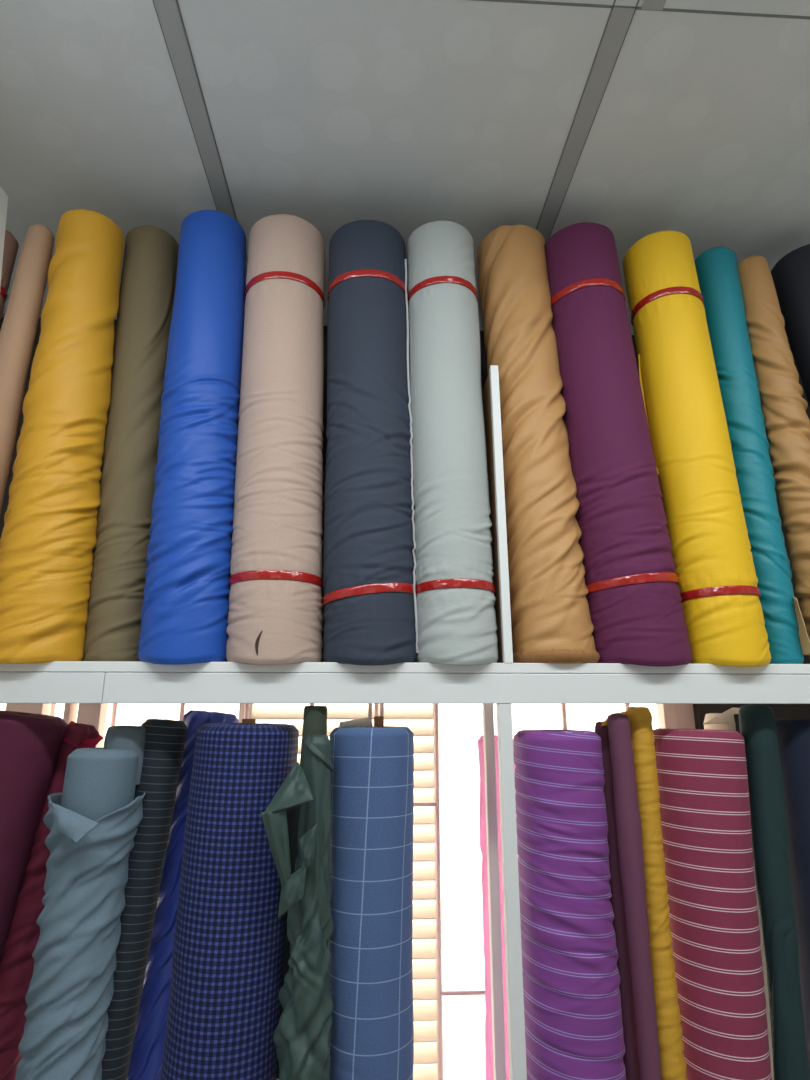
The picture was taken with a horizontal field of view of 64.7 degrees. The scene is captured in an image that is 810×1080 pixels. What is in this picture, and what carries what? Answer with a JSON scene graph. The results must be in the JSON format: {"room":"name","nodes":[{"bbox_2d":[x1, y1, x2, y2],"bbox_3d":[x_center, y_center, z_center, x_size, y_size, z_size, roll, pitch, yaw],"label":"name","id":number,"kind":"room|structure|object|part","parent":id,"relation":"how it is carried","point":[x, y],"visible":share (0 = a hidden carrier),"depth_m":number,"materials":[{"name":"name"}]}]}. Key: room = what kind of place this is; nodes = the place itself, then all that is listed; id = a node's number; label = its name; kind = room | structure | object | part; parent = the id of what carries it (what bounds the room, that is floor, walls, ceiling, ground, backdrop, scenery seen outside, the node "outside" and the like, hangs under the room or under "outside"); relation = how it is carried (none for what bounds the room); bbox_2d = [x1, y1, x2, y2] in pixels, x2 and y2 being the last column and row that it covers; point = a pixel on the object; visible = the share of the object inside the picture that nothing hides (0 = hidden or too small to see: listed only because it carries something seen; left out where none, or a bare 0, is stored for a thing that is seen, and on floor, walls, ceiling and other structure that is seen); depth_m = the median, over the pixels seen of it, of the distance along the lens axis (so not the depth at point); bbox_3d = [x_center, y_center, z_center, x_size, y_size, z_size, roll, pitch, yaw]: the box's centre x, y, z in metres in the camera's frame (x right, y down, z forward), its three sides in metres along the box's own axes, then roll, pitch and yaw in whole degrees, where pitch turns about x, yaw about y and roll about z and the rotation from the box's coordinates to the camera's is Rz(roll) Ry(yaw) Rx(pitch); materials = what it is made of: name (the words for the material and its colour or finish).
{"room":"fabric store","nodes":[
{"label":"fabric store","id":0,"kind":"room"},
{"bbox_2d":[0,0,809,338],"bbox_3d":[0.051,-1.279,-1.170,3.650,0.060,5.680,1,-15,-3],"label":"ceiling","id":1,"kind":"structure","parent":0,"point":[405,115],"depth_m":1.00,"materials":[{"name":"white paint"}]},
{"bbox_2d":[154,0,246,294],"bbox_3d":[-0.209,-1.239,-1.143,0.029,0.003,5.580,1,-15,-3],"label":"ceiling beam","id":2,"kind":"structure","parent":1,"relation":"attached to","point":[167,10],"depth_m":0.98,"materials":[{"name":"grey metal"}]},
{"bbox_2d":[152,0,809,260],"bbox_3d":[-0.056,-0.723,0.801,3.450,0.001,1.580,1,-15,-3],"label":"trim","id":3,"kind":"structure","parent":1,"relation":"attached to","point":[509,1],"depth_m":0.87,"materials":[{"name":"grey metal"}]},
{"bbox_2d":[537,7,634,243],"bbox_3d":[0.272,-0.611,1.216,0.029,0.003,0.755,1,-15,-3],"label":"ceiling beam","id":4,"kind":"structure","parent":1,"relation":"attached to","point":[620,18],"depth_m":1.00,"materials":[{"name":"grey metal"}]},
{"bbox_2d":[641,0,665,10],"bbox_3d":[0.455,-1.327,-1.474,0.029,0.003,4.825,1,-15,-3],"label":"trim","id":5,"kind":"structure","parent":1,"relation":"attached to","point":[647,4],"depth_m":0.85,"materials":[{"name":"grey"}]},
{"bbox_2d":[0,317,809,1079],"bbox_3d":[-0.101,0.698,1.311,3.650,2.525,0.140,1,-15,-3],"label":"wall","id":6,"kind":"structure","parent":0,"point":[782,711],"depth_m":1.44,"materials":[{"name":"white paint"}]},
{"bbox_2d":[238,704,437,1079],"bbox_3d":[-0.153,0.752,1.389,0.453,1.100,0.034,1,-15,-3],"label":"shutter","id":7,"kind":"object","parent":6,"relation":"attached to","point":[425,1033],"visible":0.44,"depth_m":1.40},
{"bbox_2d":[5,703,695,747],"bbox_3d":[-0.349,0.714,1.263,1.950,0.910,0.040,1,-15,-3],"label":"window","id":8,"kind":"structure","parent":6,"relation":"in","point":[670,716],"depth_m":1.34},
{"bbox_2d":[49,704,629,1079],"bbox_3d":[-0.267,0.726,1.310,1.818,0.910,0.012,1,-15,-3],"label":"window grille","id":9,"kind":"object","parent":8,"relation":"attached to","point":[441,992],"visible":0.24,"depth_m":1.34,"materials":[{"name":"metal"}]},
{"bbox_3d":[0.047,1.222,-1.747,3.650,0.060,5.850,1,-15,-3],"label":"floor","id":10,"kind":"structure","parent":0,"visible":0},
{"bbox_2d":[0,186,7,285],"bbox_3d":[-0.541,0.509,0.379,0.235,2.411,0.750,1,-15,-3],"label":"panel","id":11,"kind":"object","parent":10,"relation":"on","point":[3,197],"visible":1,"depth_m":1.02,"materials":[{"name":"white paint"}]},
{"bbox_2d":[0,365,809,1079],"bbox_3d":[-0.135,0.800,0.961,2.850,2.149,0.410,1,-15,-3],"label":"rack","id":12,"kind":"object","parent":10,"relation":"on","point":[503,683],"visible":0.97,"depth_m":0.92,"materials":[{"name":"white metal"}]},
{"bbox_2d":[0,230,18,320],"bbox_3d":[-0.725,-0.182,1.008,0.104,0.739,0.071,5,-16,-18],"label":"bolt","id":13,"kind":"object","parent":12,"relation":"on","point":[11,245],"visible":0.79,"depth_m":1.09,"materials":[{"name":"brown fabric"}]},
{"bbox_2d":[0,224,54,514],"bbox_3d":[-0.658,-0.187,1.011,0.088,0.750,0.077,1,-15,-3],"label":"bolt","id":14,"kind":"object","parent":12,"relation":"on","point":[18,331],"visible":0.98,"depth_m":1.05,"materials":[{"name":"beige fabric"}]},
{"bbox_2d":[0,710,66,961],"bbox_3d":[-0.612,0.638,0.845,0.213,0.801,0.126,1,-15,-3],"label":"bolt","id":15,"kind":"object","parent":12,"relation":"on","point":[30,743],"visible":0.98,"depth_m":0.89,"materials":[{"name":"fabric"}]},
{"bbox_2d":[0,721,103,1079],"bbox_3d":[-0.554,0.656,0.880,0.185,0.784,0.075,-2,-15,9],"label":"bolt","id":16,"kind":"object","parent":12,"relation":"on","point":[17,961],"visible":0.56,"depth_m":0.89,"materials":[{"name":"red fabric"}]},
{"bbox_3d":[-0.984,0.201,0.872,1.128,0.042,0.020,1,-15,-3],"label":"rail","id":17,"kind":"part","parent":12,"relation":"part of","materials":[{"name":"white metal"}]},
{"bbox_2d":[0,209,124,663],"bbox_3d":[-0.544,-0.183,1.030,0.137,0.761,0.135,1,-15,-3],"label":"bolt","id":18,"kind":"object","parent":12,"relation":"on","point":[48,540],"visible":0.99,"depth_m":0.97,"materials":[{"name":"fabric"}]},
{"bbox_2d":[15,725,145,1079],"bbox_3d":[-0.429,0.640,0.806,0.126,0.778,0.147,1,-15,-3],"label":"bolt","id":19,"kind":"object","parent":12,"relation":"on","point":[93,823],"visible":0.99,"depth_m":0.82,"materials":[{"name":"fabric"}]},
{"bbox_2d":[83,226,178,660],"bbox_3d":[-0.456,-0.184,1.085,0.127,0.781,0.097,-11,-18,36],"label":"bolt","id":20,"kind":"object","parent":12,"relation":"on","point":[150,261],"visible":0.77,"depth_m":1.03,"materials":[{"name":"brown fabric"}]},
{"bbox_2d":[102,719,187,1079],"bbox_3d":[-0.383,0.651,0.866,0.105,0.788,0.068,1,-15,-3],"label":"bolt","id":21,"kind":"object","parent":12,"relation":"on","point":[165,739],"visible":0.84,"depth_m":0.89,"materials":[{"name":"black fabric"}]},
{"bbox_2d":[127,710,238,1079],"bbox_3d":[-0.352,0.662,0.935,0.164,0.800,0.088,5,-16,-19],"label":"bolt","id":22,"kind":"object","parent":12,"relation":"on","point":[146,1058],"visible":0.44,"depth_m":0.92,"materials":[{"name":"blue fabric"}]},
{"bbox_2d":[138,210,245,664],"bbox_3d":[-0.327,-0.184,1.040,0.136,0.769,0.131,5,-16,-18],"label":"bolt","id":23,"kind":"object","parent":12,"relation":"on","point":[184,612],"visible":0.91,"depth_m":0.98,"materials":[{"name":"blue fabric"}]},
{"bbox_2d":[160,719,298,1079],"bbox_3d":[-0.243,0.649,0.860,0.167,0.788,0.152,1,-15,-3],"label":"bolt","id":24,"kind":"object","parent":12,"relation":"on","point":[223,1017],"visible":0.84,"depth_m":0.84,"materials":[{"name":"blue fabric"}]},
{"bbox_2d":[226,214,324,664],"bbox_3d":[-0.202,-0.179,1.054,0.154,0.766,0.149,1,-15,-3],"label":"bolt","id":25,"kind":"object","parent":12,"relation":"on","point":[275,614],"visible":1,"depth_m":0.99,"materials":[{"name":"beige fabric"}]},
{"bbox_2d":[260,706,333,1079],"bbox_3d":[-0.139,0.625,0.805,0.106,0.806,0.127,1,-15,-3],"label":"bolt","id":26,"kind":"object","parent":12,"relation":"on","point":[297,820],"visible":0.99,"depth_m":0.82,"materials":[{"name":"green fabric"}]},
{"bbox_2d":[322,220,417,665],"bbox_3d":[-0.058,-0.175,1.063,0.156,0.763,0.150,1,-15,-3],"label":"bolt","id":27,"kind":"object","parent":12,"relation":"on","point":[370,618],"visible":1,"depth_m":0.99,"materials":[{"name":"grey fabric"}]},
{"bbox_2d":[328,716,413,1079],"bbox_3d":[-0.049,0.646,0.856,0.124,0.791,0.125,1,-15,-3],"label":"bolt","id":28,"kind":"object","parent":12,"relation":"on","point":[370,969],"visible":0.95,"depth_m":0.85,"materials":[{"name":"blue fabric"}]},
{"bbox_2d":[406,220,498,665],"bbox_3d":[0.071,-0.177,1.062,0.137,0.766,0.133,1,-15,-3],"label":"bolt","id":29,"kind":"object","parent":12,"relation":"on","point":[456,614],"visible":0.96,"depth_m":1.00,"materials":[{"name":"grey fabric"}]},
{"bbox_3d":[0.439,0.220,0.945,1.722,0.042,0.020,1,-15,-3],"label":"rail","id":30,"kind":"part","parent":12,"relation":"part of","materials":[{"name":"white metal"}]},
{"bbox_3d":[0.139,-0.006,1.173,0.014,0.482,0.353,1,-15,-3],"label":"divider panel","id":31,"kind":"part","parent":12,"relation":"part of","materials":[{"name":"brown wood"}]},
{"bbox_3d":[0.142,0.653,1.000,0.016,0.851,0.019,1,-15,-3],"label":"post","id":32,"kind":"part","parent":12,"relation":"part of","materials":[{"name":"white metal"}]},
{"bbox_2d":[477,735,516,1079],"bbox_3d":[0.163,0.715,1.049,0.070,0.757,0.070,1,-15,-3],"label":"bolt","id":33,"kind":"object","parent":12,"relation":"on","point":[489,1073],"visible":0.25,"depth_m":1.05,"materials":[{"name":"pink fabric"}]},
{"bbox_3d":[0.143,0.627,0.821,0.019,0.809,0.019,1,-15,-3],"label":"post","id":34,"kind":"part","parent":12,"relation":"part of","materials":[{"name":"white metal"}]},
{"bbox_2d":[477,224,599,663],"bbox_3d":[0.217,-0.183,1.095,0.169,0.786,0.136,-11,-19,36],"label":"bolt","id":35,"kind":"object","parent":12,"relation":"on","point":[551,622],"visible":0.91,"depth_m":1.03,"materials":[{"name":"beige fabric"}]},
{"bbox_2d":[513,729,625,1079],"bbox_3d":[0.226,0.662,0.875,0.139,0.771,0.140,0,-15,1],"label":"bolt","id":36,"kind":"object","parent":12,"relation":"on","point":[573,1010],"visible":0.98,"depth_m":0.86,"materials":[{"name":"purple fabric"}]},
{"bbox_2d":[595,721,640,1079],"bbox_3d":[0.306,0.655,0.875,0.028,0.784,0.036,11,-19,-36],"label":"bolt","id":37,"kind":"object","parent":12,"relation":"on","point":[631,1057],"visible":0.52,"depth_m":0.90,"materials":[{"name":"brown fabric"}]},
{"bbox_2d":[545,222,692,666],"bbox_3d":[0.345,-0.176,1.085,0.183,0.777,0.146,0,-15,0],"label":"bolt","id":38,"kind":"object","parent":12,"relation":"on","point":[634,599],"visible":0.88,"depth_m":1.01,"materials":[{"name":"purple fabric"}]},
{"bbox_2d":[607,714,661,1079],"bbox_3d":[0.318,0.641,0.844,0.034,0.795,0.044,1,-15,-3],"label":"bolt","id":39,"kind":"object","parent":12,"relation":"on","point":[627,815],"visible":1,"depth_m":0.88,"materials":[{"name":"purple fabric"}]},
{"bbox_2d":[601,706,686,1079],"bbox_3d":[0.340,0.642,0.867,0.073,0.806,0.057,-13,-20,40],"label":"bolt","id":40,"kind":"object","parent":12,"relation":"on","point":[668,1016],"visible":0.76,"depth_m":0.89,"materials":[{"name":"yellow fabric"}]},
{"bbox_2d":[623,230,770,666],"bbox_3d":[0.479,-0.170,1.082,0.148,0.763,0.131,1,-15,-3],"label":"bolt","id":41,"kind":"object","parent":12,"relation":"on","point":[720,594],"visible":0.95,"depth_m":1.03,"materials":[{"name":"yellow fabric"}]},
{"bbox_2d":[653,728,771,1079],"bbox_3d":[0.441,0.663,0.883,0.141,0.774,0.134,1,-15,-3],"label":"bolt","id":42,"kind":"object","parent":12,"relation":"on","point":[704,800],"visible":0.89,"depth_m":0.87,"materials":[{"name":"red fabric"}]},
{"bbox_2d":[703,708,773,1079],"bbox_3d":[0.549,0.686,1.032,0.122,0.805,0.080,1,-15,-3],"label":"bolt","id":43,"kind":"object","parent":12,"relation":"on","point":[729,719],"visible":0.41,"depth_m":1.10,"materials":[{"name":"beige fabric"}]},
{"bbox_2d":[694,247,803,663],"bbox_3d":[0.587,-0.170,1.114,0.080,0.768,0.092,1,-15,-3],"label":"bolt","id":44,"kind":"object","parent":12,"relation":"on","point":[717,271],"visible":0.73,"depth_m":1.08,"materials":[{"name":"teal fabric"}]},
{"bbox_2d":[737,255,809,661],"bbox_3d":[0.665,-0.161,1.095,0.124,0.741,0.092,1,-15,-3],"label":"bolt","id":45,"kind":"object","parent":12,"relation":"on","point":[783,407],"visible":0.91,"depth_m":1.08,"materials":[{"name":"fabric"}]},
{"bbox_2d":[739,705,809,1079],"bbox_3d":[0.520,0.640,0.866,0.050,0.808,0.110,-14,-20,42],"label":"bolt","id":46,"kind":"object","parent":12,"relation":"on","point":[757,723],"visible":0.98,"depth_m":0.90,"materials":[{"name":"green fabric"}]},
{"bbox_2d":[771,244,809,407],"bbox_3d":[0.818,-0.175,1.122,0.214,0.794,0.142,-5,-16,19],"label":"bolt","id":47,"kind":"object","parent":12,"relation":"on","point":[790,274],"visible":0.92,"depth_m":1.20,"materials":[{"name":"black fabric"}]},
{"bbox_2d":[776,719,809,1073],"bbox_3d":[0.618,0.662,0.906,0.124,0.787,0.108,1,-15,-3],"label":"bolt","id":48,"kind":"object","parent":12,"relation":"on","point":[793,735],"visible":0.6,"depth_m":0.94,"materials":[{"name":"blue fabric"}]},
{"label":"outside","id":49,"kind":"structure","parent":0,"visible":0},
{"bbox_2d":[0,703,657,1079],"bbox_3d":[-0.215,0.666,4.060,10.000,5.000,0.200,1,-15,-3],"label":"window","id":50,"kind":"structure","parent":49,"point":[460,725],"depth_m":3.72,"materials":[{"name":"glass"}]}
]}

